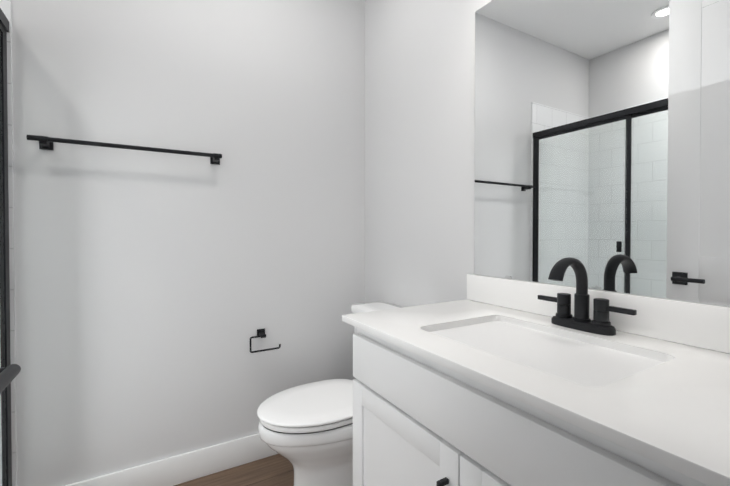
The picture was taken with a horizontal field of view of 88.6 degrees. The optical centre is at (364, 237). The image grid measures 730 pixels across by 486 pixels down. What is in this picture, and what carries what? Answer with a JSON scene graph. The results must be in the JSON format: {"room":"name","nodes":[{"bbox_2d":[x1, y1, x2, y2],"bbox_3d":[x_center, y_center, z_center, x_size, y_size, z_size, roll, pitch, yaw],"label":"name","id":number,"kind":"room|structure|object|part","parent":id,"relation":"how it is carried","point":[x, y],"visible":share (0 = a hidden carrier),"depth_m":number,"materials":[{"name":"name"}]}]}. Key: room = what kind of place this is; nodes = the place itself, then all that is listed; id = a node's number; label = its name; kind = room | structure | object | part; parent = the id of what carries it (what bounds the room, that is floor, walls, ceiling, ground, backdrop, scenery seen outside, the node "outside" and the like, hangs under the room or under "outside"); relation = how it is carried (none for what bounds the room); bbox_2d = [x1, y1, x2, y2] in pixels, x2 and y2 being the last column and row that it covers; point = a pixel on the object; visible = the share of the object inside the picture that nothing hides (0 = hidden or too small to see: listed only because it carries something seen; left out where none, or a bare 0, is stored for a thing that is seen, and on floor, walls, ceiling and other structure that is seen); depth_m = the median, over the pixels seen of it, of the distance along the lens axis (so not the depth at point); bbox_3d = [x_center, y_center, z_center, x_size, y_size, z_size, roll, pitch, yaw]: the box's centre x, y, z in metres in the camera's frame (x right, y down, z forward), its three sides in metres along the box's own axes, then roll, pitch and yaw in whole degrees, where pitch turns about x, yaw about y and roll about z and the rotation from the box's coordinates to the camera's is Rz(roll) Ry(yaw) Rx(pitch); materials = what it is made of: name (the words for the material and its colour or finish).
{"room":"bathroom","nodes":[
{"label":"bathroom","id":0,"kind":"room"},
{"bbox_2d":[11,0,364,485],"bbox_3d":[-1.097,-0.226,1.626,2.470,2.700,0.120,0,1,-30],"label":"wall","id":1,"kind":"structure","parent":0,"point":[154,291],"depth_m":1.70,"materials":[{"name":"white paint"}]},
{"bbox_2d":[0,0,16,485],"bbox_3d":[-1.678,0.040,1.214,0.806,2.180,0.008,0,1,-30],"label":"wall tile","id":2,"kind":"structure","parent":1,"relation":"attached to","point":[5,6],"depth_m":1.41,"materials":[{"name":"grey tile"}]},
{"bbox_2d":[26,135,221,164],"bbox_3d":[-0.972,-0.366,1.585,0.685,0.042,0.072,0,1,-30],"label":"rail","id":3,"kind":"object","parent":1,"relation":"attached to","point":[45,142],"visible":1,"depth_m":1.52,"materials":[{"name":"black metal"}]},
{"bbox_2d":[64,433,278,485],"bbox_3d":[-0.651,1.057,1.825,1.514,0.130,0.014,0,1,-30],"label":"baseboard","id":4,"kind":"structure","parent":1,"relation":"attached to","point":[185,467],"depth_m":1.73,"materials":[{"name":"white paint"}]},
{"bbox_2d":[250,328,280,352],"bbox_3d":[-0.505,0.514,1.878,0.155,0.100,0.057,0,1,-30],"label":"paper holder","id":5,"kind":"object","parent":1,"relation":"attached to","point":[261,333],"visible":1,"depth_m":1.85,"materials":[{"name":"black metal"}]},
{"bbox_2d":[174,454,293,485],"bbox_3d":[-0.210,1.192,0.251,2.590,0.100,3.420,0,1,-30],"label":"floor","id":6,"kind":"structure","parent":0,"point":[276,470],"depth_m":1.76,"materials":[{"name":"brown wood"}]},
{"bbox_2d":[257,301,402,485],"bbox_3d":[-0.105,0.735,1.657,0.732,0.779,0.464,0,1,-30],"label":"toilet","id":7,"kind":"object","parent":6,"relation":"on","point":[306,430],"visible":0.56,"depth_m":1.50,"materials":[{"name":"white ceramic"}]},
{"bbox_3d":[-0.191,0.713,1.606,0.532,0.042,0.382,0,1,-30],"label":"lid","id":8,"kind":"part","parent":7,"relation":"part of","materials":[{"name":"white plastic"}]},
{"bbox_3d":[-0.120,0.931,1.651,0.691,0.386,0.386,0,1,-30],"label":"bowl","id":9,"kind":"part","parent":7,"relation":"part of","materials":[{"name":"white ceramic"}]},
{"bbox_3d":[-0.203,0.722,1.600,0.487,0.022,0.370,0,1,-30],"label":"seat","id":10,"kind":"part","parent":7,"relation":"part of","materials":[{"name":"white plastic"}]},
{"bbox_3d":[0.120,0.363,1.785,0.210,0.038,0.464,0,1,-30],"label":"tank lid","id":11,"kind":"part","parent":7,"relation":"part of","materials":[{"name":"white ceramic"}]},
{"bbox_2d":[342,274,729,485],"bbox_3d":[0.415,0.642,0.928,0.576,0.982,0.970,0,1,-30],"label":"bathroom vanity","id":12,"kind":"object","parent":6,"relation":"on","point":[493,381],"visible":1,"depth_m":0.80,"materials":[{"name":"white"}]},
{"bbox_3d":[0.086,0.735,0.994,0.020,0.565,0.466,0,1,-30],"label":"door","id":13,"kind":"part","parent":12,"relation":"part of","materials":[{"name":"white wood"}]},
{"bbox_3d":[0.324,0.740,0.589,0.020,0.565,0.466,0,1,-30],"label":"door","id":14,"kind":"part","parent":12,"relation":"part of","materials":[{"name":"white wood"}]},
{"bbox_3d":[0.205,0.377,0.787,0.020,0.136,0.935,0,1,-30],"label":"drawer","id":15,"kind":"part","parent":12,"relation":"part of","materials":[{"name":"white wood"}]},
{"bbox_2d":[538,257,636,335],"bbox_3d":[0.554,0.151,1.005,0.158,0.197,0.262,0,1,-30],"label":"faucet","id":16,"kind":"object","parent":12,"relation":"on","point":[599,323],"visible":1,"depth_m":1.01,"materials":[{"name":"black metal"}]},
{"bbox_3d":[-1.281,1.063,0.583,0.825,0.150,1.504,0,1,-30],"label":"curb","id":17,"kind":"object","parent":6,"relation":"on","visible":0},
{"bbox_2d":[0,8,11,485],"bbox_3d":[-0.968,0.093,0.754,0.038,1.784,1.503,0,1,-30],"label":"shower door frame","id":18,"kind":"structure","parent":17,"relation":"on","point":[4,21],"depth_m":1.39,"materials":[{"name":"black metal"}]},
{"bbox_2d":[365,0,727,306],"bbox_3d":[0.855,-0.216,0.858,0.120,2.700,3.420,0,1,-30],"label":"wall","id":19,"kind":"structure","parent":0,"point":[419,143],"depth_m":1.76,"materials":[{"name":"white paint"}]},
{"bbox_2d":[467,274,729,353],"bbox_3d":[0.654,0.200,1.063,0.020,0.100,0.970,0,1,-30],"label":"backsplash","id":20,"kind":"structure","parent":19,"relation":"attached to","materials":[{"name":"stone"}]},
{"bbox_2d":[474,0,729,306],"bbox_3d":[0.666,-0.363,1.048,0.009,1.023,0.942,0,1,-30],"label":"mirror","id":21,"kind":"object","parent":19,"relation":"attached to","point":[602,141],"visible":1,"depth_m":1.04,"materials":[{"name":"silver mirror"}]},
{"bbox_3d":[0.295,-0.208,0.213,1.500,2.700,0.120,0,1,-30],"label":"wall","id":22,"kind":"structure","parent":0,"visible":0},
{"bbox_3d":[-0.521,-0.087,0.315,0.035,2.433,0.806,0,1,-30],"label":"door leaf","id":23,"kind":"structure","parent":22,"relation":"in","visible":0},
{"bbox_2d":[0,364,20,393],"bbox_3d":[-0.671,0.238,0.575,0.189,0.066,0.155,0,1,-30],"label":"lever","id":24,"kind":"object","parent":23,"relation":"attached to","point":[9,373],"visible":1,"depth_m":0.63,"materials":[{"name":"black metal"}]}
]}

